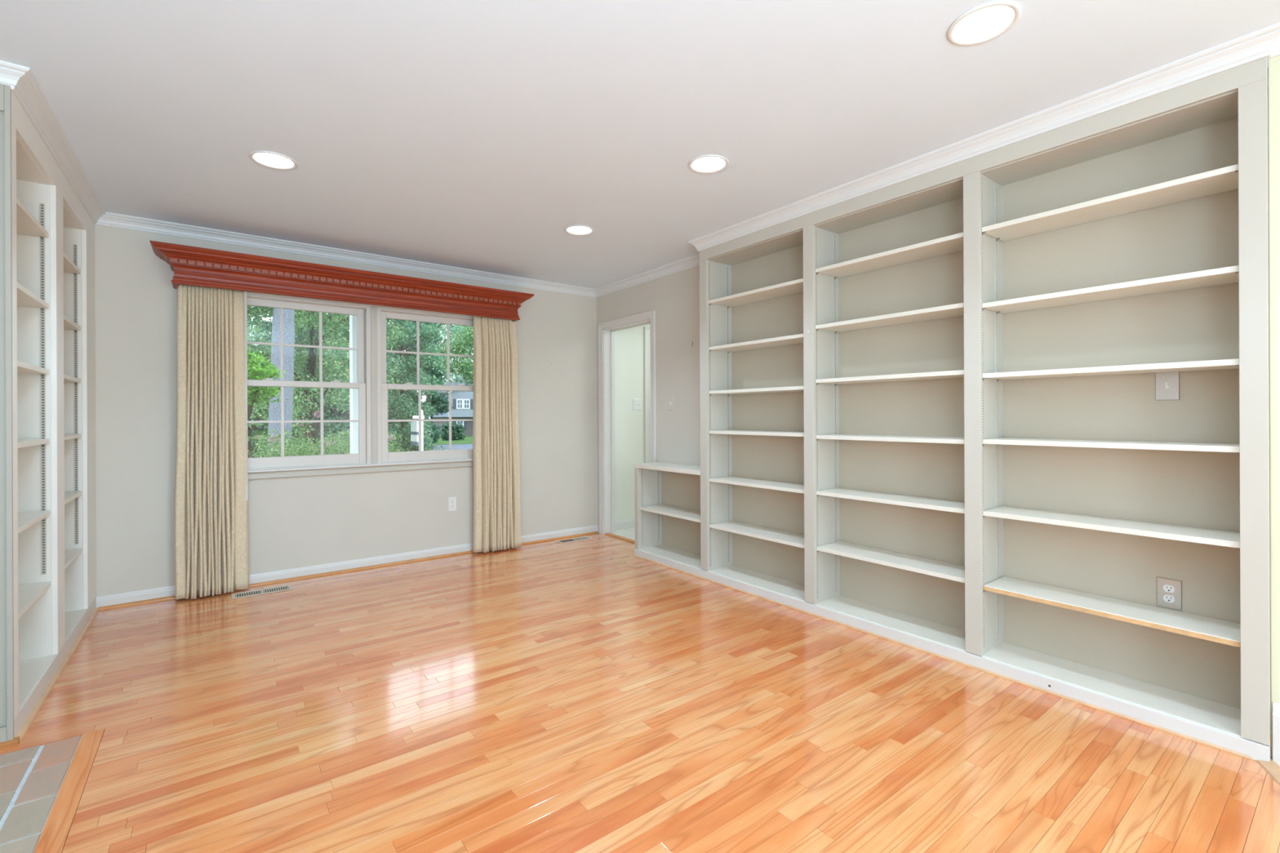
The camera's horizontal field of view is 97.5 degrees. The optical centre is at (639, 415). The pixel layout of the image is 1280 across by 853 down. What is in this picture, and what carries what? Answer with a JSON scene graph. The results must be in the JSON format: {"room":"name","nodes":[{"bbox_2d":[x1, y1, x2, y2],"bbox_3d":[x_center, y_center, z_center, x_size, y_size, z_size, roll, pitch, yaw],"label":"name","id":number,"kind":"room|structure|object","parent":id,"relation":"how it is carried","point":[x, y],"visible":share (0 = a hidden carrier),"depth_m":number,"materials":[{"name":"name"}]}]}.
{"room":"library","nodes":[
{"label":"library","id":0,"kind":"room"},
{"bbox_2d":[94,224,650,596],"bbox_3d":[-1.315,-0.094,5.206,6.200,2.699,0.172,0,0,-37],"label":"wall","id":1,"kind":"structure","parent":0,"point":[294,522],"depth_m":4.29,"materials":[{"name":"beige paint"}]},
{"bbox_2d":[15,607,98,742],"bbox_3d":[-2.850,1.205,2.794,0.016,0.015,1.799,0,0,-37],"label":"trim","id":2,"kind":"structure","parent":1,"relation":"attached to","point":[21,733],"depth_m":2.54,"materials":[{"name":"brown wood"}]},
{"bbox_2d":[149,240,534,480],"bbox_3d":[-2.104,-0.311,4.402,2.599,1.537,0.439,0,0,-37],"label":"window","id":3,"kind":"structure","parent":1,"relation":"in","point":[362,313],"depth_m":4.26,"materials":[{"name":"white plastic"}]},
{"bbox_2d":[377,306,473,463],"bbox_3d":[-1.778,-0.242,4.841,0.970,1.270,0.134,0,0,-37],"label":"window","id":4,"kind":"structure","parent":3,"relation":"attached to","point":[384,456],"depth_m":4.70,"materials":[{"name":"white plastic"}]},
{"bbox_3d":[-2.100,-0.906,4.394,2.341,0.016,0.016,0,0,-37],"label":"curtain rod","id":5,"kind":"object","parent":3,"relation":"attached to","visible":0},
{"bbox_2d":[174,284,249,599],"bbox_3d":[-2.883,0.159,3.782,0.404,2.092,0.112,0,0,-37],"label":"curtain","id":6,"kind":"object","parent":5,"relation":"hanging from","point":[211,541],"visible":0.99,"depth_m":3.75,"materials":[{"name":"fabric"}]},
{"bbox_2d":[472,315,521,552],"bbox_3d":[-1.264,0.151,5.011,0.452,2.093,0.117,0,0,-37],"label":"curtain","id":7,"kind":"object","parent":5,"relation":"hanging from","point":[496,522],"visible":0.97,"depth_m":4.96,"materials":[{"name":"fabric"}]},
{"bbox_2d":[96,524,598,608],"bbox_3d":[-1.919,1.167,4.641,3.731,0.075,0.014,0,0,-37],"label":"baseboard","id":8,"kind":"structure","parent":1,"relation":"attached to","point":[124,597],"depth_m":4.32,"materials":[{"name":"white paint"}]},
{"bbox_2d":[98,531,597,610],"bbox_3d":[-1.911,1.200,4.628,3.701,0.016,0.017,0,0,-37],"label":"trim","id":9,"kind":"structure","parent":1,"relation":"attached to","point":[593,532],"depth_m":4.32,"materials":[{"name":"brown wood"}]},
{"bbox_2d":[448,496,456,511],"bbox_3d":[-1.628,0.767,4.867,0.070,0.122,0.008,0,0,-37],"label":"wall outlet","id":10,"kind":"object","parent":1,"relation":"attached to","point":[451,500],"visible":1,"depth_m":4.86,"materials":[{"name":"white plastic"}]},
{"bbox_2d":[615,517,635,530],"bbox_3d":[-0.130,1.150,5.984,0.464,0.101,0.014,0,0,-37],"label":"baseboard","id":11,"kind":"structure","parent":1,"relation":"attached to","point":[628,522],"depth_m":5.96,"materials":[{"name":"white paint"}]},
{"bbox_2d":[632,398,641,409],"bbox_3d":[-0.025,-0.123,6.067,0.118,0.124,0.015,0,0,-37],"label":"light switch","id":12,"kind":"object","parent":1,"relation":"attached to","point":[637,402],"visible":1,"depth_m":6.07,"materials":[{"name":"white plastic"}]},
{"bbox_2d":[644,326,650,462],"bbox_3d":[0.423,0.112,6.404,0.929,2.172,0.019,0,0,-37],"label":"door","id":13,"kind":"structure","parent":1,"relation":"in","point":[646,330],"depth_m":6.14,"materials":[{"name":"white paint"}]},
{"bbox_2d":[0,527,1279,852],"bbox_3d":[1.255,1.224,1.744,6.100,0.061,8.667,0,0,-37],"label":"floor","id":14,"kind":"structure","parent":0,"point":[590,695],"depth_m":2.10,"materials":[{"name":"brown wood"}]},
{"bbox_2d":[0,736,19,748],"bbox_3d":[-2.422,1.200,1.974,0.321,0.021,0.020,0,0,-37],"label":"trim","id":15,"kind":"structure","parent":14,"relation":"on","point":[15,741],"depth_m":2.05,"materials":[{"name":"brown wood"}]},
{"bbox_2d":[0,735,81,852],"bbox_3d":[-1.776,1.232,1.270,0.497,0.052,1.778,0,0,-37],"label":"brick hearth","id":16,"kind":"object","parent":14,"relation":"on","point":[32,779],"visible":0.8,"depth_m":1.82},
{"bbox_2d":[0,83,96,742],"bbox_3d":[-2.984,-0.004,2.698,0.306,2.435,1.826,0,0,-37],"label":"bookcase","id":17,"kind":"object","parent":14,"relation":"on","point":[48,504],"visible":1,"depth_m":2.61,"materials":[{"name":"white paint"}]},
{"bbox_2d":[231,584,292,599],"bbox_3d":[-2.593,1.209,3.852,0.342,0.005,0.134,0,0,-37],"label":"floor vent","id":18,"kind":"object","parent":14,"relation":"in","point":[279,588],"visible":1,"depth_m":3.85,"materials":[{"name":"beige metal"}]},
{"bbox_2d":[555,536,592,543],"bbox_3d":[-0.635,1.200,5.427,0.351,0.005,0.120,0,0,-37],"label":"floor vent","id":19,"kind":"object","parent":14,"relation":"in","point":[567,540],"visible":1,"depth_m":5.41,"materials":[{"name":"beige metal"}]},
{"bbox_2d":[634,462,700,568],"bbox_3d":[0.309,0.804,4.557,0.278,0.790,0.816,0,0,-37],"label":"bookcase","id":20,"kind":"object","parent":14,"relation":"on","point":[668,495],"visible":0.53,"depth_m":4.76,"materials":[{"name":"white paint"}]},
{"bbox_2d":[634,56,1271,761],"bbox_3d":[1.154,-0.022,3.436,0.281,2.435,3.622,0,0,-37],"label":"bookcase","id":21,"kind":"object","parent":14,"relation":"on","point":[931,419],"visible":1,"depth_m":2.64,"materials":[{"name":"white paint"}]},
{"bbox_2d":[1155,371,1179,399],"bbox_3d":[2.167,-0.124,2.306,0.015,0.121,0.075,0,0,-37],"label":"light switch","id":22,"kind":"object","parent":21,"relation":"attached to","point":[1166,384],"visible":0.97,"depth_m":2.31,"materials":[{"name":"plastic"}]},
{"bbox_2d":[1156,576,1182,610],"bbox_3d":[2.175,0.731,2.306,0.008,0.121,0.077,0,0,-37],"label":"wall outlet","id":23,"kind":"object","parent":21,"relation":"attached to","point":[1169,591],"visible":1,"depth_m":2.30,"materials":[{"name":"plastic"}]},
{"bbox_2d":[1163,584,1174,592],"bbox_3d":[2.174,0.711,2.305,0.003,0.029,0.035,0,0,-37],"label":"receptacle","id":24,"kind":"object","parent":23,"relation":"attached to","point":[1166,588],"depth_m":2.30,"materials":[{"name":"white plastic"}]},
{"bbox_2d":[1163,594,1174,602],"bbox_3d":[2.174,0.752,2.305,0.003,0.029,0.035,0,0,-37],"label":"receptacle","id":25,"kind":"object","parent":23,"relation":"attached to","point":[1166,597],"depth_m":2.30,"materials":[{"name":"white plastic"}]},
{"bbox_2d":[0,0,1279,288],"bbox_3d":[1.244,-1.419,1.744,6.300,0.250,8.867,0,0,-37],"label":"ceiling","id":26,"kind":"structure","parent":0,"point":[464,134],"depth_m":2.28,"materials":[{"name":"paint"}]},
{"bbox_2d":[248,150,297,169],"bbox_3d":[-1.835,-1.308,2.811,0.208,0.066,0.208,0,0,-37],"label":"recessed light","id":27,"kind":"object","parent":26,"relation":"in","point":[273,160],"visible":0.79,"depth_m":2.84,"materials":[{"name":"white plastic"}]},
{"bbox_2d":[564,225,594,235],"bbox_3d":[-0.421,-1.314,3.888,0.208,0.066,0.208,0,0,-37],"label":"recessed light","id":28,"kind":"object","parent":26,"relation":"in","point":[580,230],"visible":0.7,"depth_m":3.93,"materials":[{"name":"white plastic"}]},
{"bbox_2d":[688,155,728,173],"bbox_3d":[0.351,-1.318,2.874,0.208,0.066,0.208,0,0,-37],"label":"recessed light","id":29,"kind":"object","parent":26,"relation":"in","point":[704,163],"visible":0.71,"depth_m":2.91,"materials":[{"name":"white plastic"}]},
{"bbox_2d":[946,0,1021,45],"bbox_3d":[1.132,-1.321,1.852,0.208,0.066,0.208,0,0,-37],"label":"recessed light","id":30,"kind":"object","parent":26,"relation":"in","point":[986,22],"visible":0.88,"depth_m":1.87,"materials":[{"name":"white plastic"}]},
{"bbox_2d":[596,67,1271,734],"bbox_3d":[1.018,-0.104,3.954,0.128,2.699,4.667,0,0,-37],"label":"wall","id":31,"kind":"structure","parent":0,"point":[674,298],"depth_m":4.82,"materials":[{"name":"beige paint"}]},
{"bbox_2d":[598,310,656,543],"bbox_3d":[-0.082,0.130,5.405,0.166,2.141,0.908,0,0,-37],"label":"door frame","id":32,"kind":"structure","parent":31,"relation":"in","point":[606,330],"depth_m":5.68,"materials":[{"name":"white paint"}]},
{"bbox_2d":[668,396,673,410],"bbox_3d":[0.262,-0.104,4.832,0.015,0.115,0.070,0,0,-37],"label":"light switch","id":33,"kind":"object","parent":31,"relation":"attached to","point":[670,398],"visible":1,"depth_m":4.83,"materials":[{"name":"beige paint"}]},
{"bbox_2d":[1268,55,1279,759],"bbox_3d":[3.384,-0.139,0.451,0.164,2.649,3.826,0,0,-37],"label":"wall","id":34,"kind":"structure","parent":0,"point":[1274,62],"depth_m":1.92,"materials":[{"name":"beige paint"}]},
{"bbox_2d":[0,22,1279,297],"bbox_3d":[0.503,-1.254,1.181,4.038,0.074,8.467,0,0,-37],"label":"crown molding","id":35,"kind":"structure","parent":34,"relation":"attached to","point":[1265,42],"depth_m":2.80,"materials":[{"name":"white paint"}]},
{"bbox_2d":[632,554,1251,759],"bbox_3d":[1.029,1.190,3.375,0.011,0.011,3.600,0,0,-37],"label":"trim","id":36,"kind":"structure","parent":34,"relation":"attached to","point":[1133,719],"depth_m":2.54,"materials":[{"name":"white wood"}]},
{"bbox_2d":[1256,758,1279,785],"bbox_3d":[2.091,1.183,1.814,0.050,0.016,0.284,0,0,27],"label":"trim","id":37,"kind":"structure","parent":34,"relation":"attached to","point":[1272,768],"depth_m":1.88,"materials":[{"name":"brown wood"}]},
{"bbox_2d":[1272,702,1279,766],"bbox_3d":[3.092,1.081,0.693,0.016,0.210,3.072,0,0,-37],"label":"baseboard","id":38,"kind":"structure","parent":34,"relation":"attached to","point":[1276,706],"depth_m":1.91,"materials":[{"name":"white paint"}]},
{"label":"outside","id":39,"kind":"structure","parent":0,"visible":0},
{"bbox_2d":[434,435,472,444],"bbox_3d":[-31.711,2.430,91.421,180.000,0.220,96.000,0,0,-37],"label":"lawn","id":40,"kind":"structure","parent":39,"point":[468,439],"depth_m":48.06,"materials":[{"name":"green plant"}]},
{"bbox_2d":[398,321,472,419],"bbox_3d":[-17.081,-4.005,45.724,9.973,12.567,8.924,0,0,-1],"label":"tree","id":41,"kind":"object","parent":40,"relation":"on","point":[456,327],"visible":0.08,"depth_m":45.93,"materials":[{"name":"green plant"}]},
{"bbox_2d":[413,325,473,383],"bbox_3d":[-22.793,-6.324,75.367,15.180,17.248,13.774,0,0,-37],"label":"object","id":42,"kind":"object","parent":40,"relation":"on","point":[446,326],"visible":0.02,"depth_m":74.68,"materials":[{"name":"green plant"}]},
{"bbox_2d":[422,377,473,436],"bbox_3d":[-18.357,-1.509,66.606,12.300,7.580,9.300,0,0,-37],"label":"house","id":43,"kind":"structure","parent":40,"relation":"on","point":[462,402],"depth_m":61.02,"materials":[{"name":"wood"}]},
{"bbox_2d":[453,399,456,408],"bbox_3d":[-19.879,-1.262,60.153,0.270,1.060,0.080,0,0,-37],"label":"shutter","id":44,"kind":"object","parent":43,"relation":"hanging from","point":[454,400],"depth_m":60.12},
{"bbox_2d":[470,399,472,408],"bbox_3d":[-18.381,-1.269,61.289,0.270,1.060,0.080,0,0,-37],"label":"shutter","id":45,"kind":"object","parent":43,"relation":"hanging from","point":[471,400],"depth_m":61.22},
{"bbox_2d":[440,422,466,439],"bbox_3d":[-17.309,1.516,51.926,2.490,1.863,1.925,0,0,-37],"label":"bush","id":46,"kind":"object","parent":40,"relation":"on","point":[458,433],"visible":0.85,"depth_m":51.51,"materials":[{"name":"green plant"}]},
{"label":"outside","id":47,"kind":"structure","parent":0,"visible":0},
{"bbox_3d":[-5.031,2.322,23.184,100.000,0.200,32.970,0,0,-37],"label":"floor","id":48,"kind":"structure","parent":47,"visible":0},
{"bbox_2d":[247,346,285,426],"bbox_3d":[-4.654,0.691,6.639,0.804,3.059,0.801,0,0,34],"label":"tree","id":49,"kind":"object","parent":48,"relation":"on","point":[254,369],"visible":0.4,"depth_m":6.61,"materials":[{"name":"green plant"}]},
{"bbox_2d":[250,450,285,457],"bbox_3d":[-3.992,1.289,6.070,1.306,1.865,1.168,0,0,-30],"label":"flowering shrub","id":50,"kind":"object","parent":48,"relation":"on","point":[261,451],"visible":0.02,"depth_m":5.70,"materials":[{"name":"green plant"}]},
{"bbox_2d":[247,428,292,457],"bbox_3d":[-4.095,1.180,5.936,1.268,2.088,1.226,0,0,-37],"label":"flowering shrub","id":51,"kind":"object","parent":48,"relation":"on","point":[274,438],"visible":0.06,"depth_m":5.78,"materials":[{"name":"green plant"}]},
{"bbox_2d":[266,307,294,456],"bbox_3d":[-6.584,-3.342,8.312,3.962,11.157,3.556,0,0,-37],"label":"tree","id":52,"kind":"object","parent":48,"relation":"on","point":[274,413],"visible":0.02,"depth_m":8.91,"materials":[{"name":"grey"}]},
{"bbox_2d":[266,419,304,457],"bbox_3d":[-3.571,1.126,5.606,0.405,2.181,0.192,0,0,-37],"label":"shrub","id":53,"kind":"object","parent":48,"relation":"on","point":[300,424],"visible":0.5,"depth_m":5.60,"materials":[{"name":"green plant"}]},
{"bbox_2d":[247,306,349,455],"bbox_3d":[-13.116,-3.624,16.637,9.517,11.764,9.324,0,0,-37],"label":"tree","id":54,"kind":"object","parent":48,"relation":"on","point":[257,433],"visible":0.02,"depth_m":16.16,"materials":[{"name":"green plant"}]},
{"bbox_2d":[271,439,326,457],"bbox_3d":[-3.649,1.234,5.902,0.907,1.970,0.962,0,0,-43],"label":"flowering shrub","id":55,"kind":"object","parent":48,"relation":"on","point":[309,453],"visible":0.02,"depth_m":6.08,"materials":[{"name":"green plant"}]},
{"bbox_2d":[285,410,320,456],"bbox_3d":[-3.334,1.083,5.507,0.400,2.265,0.178,0,0,-37],"label":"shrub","id":56,"kind":"object","parent":48,"relation":"on","point":[317,414],"visible":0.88,"depth_m":5.51,"materials":[{"name":"green plant"}]},
{"bbox_2d":[271,430,350,456],"bbox_3d":[-3.820,1.194,6.703,1.179,2.055,1.126,0,0,-37],"label":"flowering shrub","id":57,"kind":"object","parent":48,"relation":"on","point":[335,443],"visible":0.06,"depth_m":6.58,"materials":[{"name":"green plant"}]},
{"bbox_2d":[290,431,350,455],"bbox_3d":[-3.880,1.212,7.181,1.072,2.019,1.058,0,0,-37],"label":"flowering shrub","id":58,"kind":"object","parent":48,"relation":"on","point":[308,438],"visible":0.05,"depth_m":7.12,"materials":[{"name":"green plant"}]},
{"bbox_2d":[247,305,406,457],"bbox_3d":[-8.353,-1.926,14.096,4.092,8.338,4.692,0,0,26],"label":"tree","id":59,"kind":"object","parent":48,"relation":"on","point":[308,396],"visible":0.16,"depth_m":13.86,"materials":[{"name":"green plant"}]},
{"bbox_2d":[249,330,422,457],"bbox_3d":[-12.467,-0.412,22.544,7.358,7.043,8.529,0,0,-32],"label":"tree","id":60,"kind":"object","parent":48,"relation":"on","point":[257,428],"visible":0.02,"depth_m":20.42,"materials":[{"name":"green plant"}]},
{"bbox_2d":[257,308,415,454],"bbox_3d":[-9.691,-1.810,18.318,4.441,8.106,5.320,0,0,-23],"label":"tree","id":61,"kind":"object","parent":48,"relation":"on","point":[327,427],"visible":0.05,"depth_m":18.06,"materials":[{"name":"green plant"}]},
{"bbox_2d":[349,315,358,453],"bbox_3d":[-2.902,0.513,5.796,0.185,3.400,0.185,0,0,-37],"label":"porch column","id":62,"kind":"structure","parent":48,"relation":"on","point":[353,319],"depth_m":5.71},
{"bbox_2d":[340,431,401,453],"bbox_3d":[-3.622,1.221,7.625,1.089,1.996,1.225,0,0,-37],"label":"flowering shrub","id":63,"kind":"object","parent":48,"relation":"on","point":[389,437],"visible":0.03,"depth_m":7.75,"materials":[{"name":"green plant"}]},
{"bbox_2d":[334,430,445,453],"bbox_3d":[-2.993,1.183,6.808,1.253,2.069,1.164,0,0,-34],"label":"flowering shrub","id":64,"kind":"object","parent":48,"relation":"on","point":[344,433],"visible":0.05,"depth_m":6.61,"materials":[{"name":"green plant"}]},
{"bbox_2d":[388,417,439,452],"bbox_3d":[-13.662,1.114,32.940,3.590,2.577,2.521,0,0,-37],"label":"bush","id":65,"kind":"object","parent":48,"relation":"on","point":[435,434],"visible":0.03,"depth_m":33.27,"materials":[{"name":"green plant"}]},
{"bbox_2d":[386,318,446,451],"bbox_3d":[-8.334,-1.011,19.444,3.088,6.501,3.214,0,0,-37],"label":"tree","id":66,"kind":"object","parent":48,"relation":"on","point":[403,411],"visible":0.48,"depth_m":19.24,"materials":[{"name":"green plant"}]},
{"bbox_2d":[410,409,424,450],"bbox_3d":[-6.102,1.022,15.453,0.305,2.410,0.600,0,0,-37],"label":"sign post","id":67,"kind":"object","parent":48,"relation":"on","point":[414,424],"visible":0.6,"depth_m":15.41,"materials":[{"name":"metal"}]},
{"bbox_2d":[386,320,453,452],"bbox_3d":[-10.499,-1.959,23.971,5.092,8.423,4.658,0,0,-28],"label":"tree","id":68,"kind":"object","parent":48,"relation":"on","point":[434,402],"visible":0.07,"depth_m":24.05,"materials":[{"name":"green plant"}]},
{"bbox_2d":[435,325,473,386],"bbox_3d":[-7.301,-1.204,25.880,4.222,6.872,4.531,0,0,30],"label":"tree","id":69,"kind":"object","parent":48,"relation":"on","point":[464,343],"visible":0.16,"depth_m":24.93,"materials":[{"name":"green plant"}]},
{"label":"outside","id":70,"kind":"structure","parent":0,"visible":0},
{"bbox_2d":[431,444,472,449],"bbox_3d":[-4.862,2.319,47.773,130.000,0.205,6.000,0,0,-37],"label":"street","id":71,"kind":"structure","parent":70,"point":[453,446],"depth_m":40.59,"materials":[{"name":"grey asphalt"}]},
{"bbox_2d":[428,418,441,442],"bbox_3d":[-15.401,1.235,39.910,2.460,2.132,1.751,0,0,-37],"label":"bush","id":72,"kind":"object","parent":71,"relation":"on","point":[433,422],"visible":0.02,"depth_m":40.14,"materials":[{"name":"green plant"}]},
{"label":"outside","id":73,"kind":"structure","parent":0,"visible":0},
{"bbox_2d":[433,448,472,450],"bbox_3d":[5.955,2.264,44.685,56.500,0.200,12.000,0,0,-37],"label":"street","id":74,"kind":"structure","parent":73,"point":[459,448],"depth_m":37.46,"materials":[{"name":"grey asphalt"}]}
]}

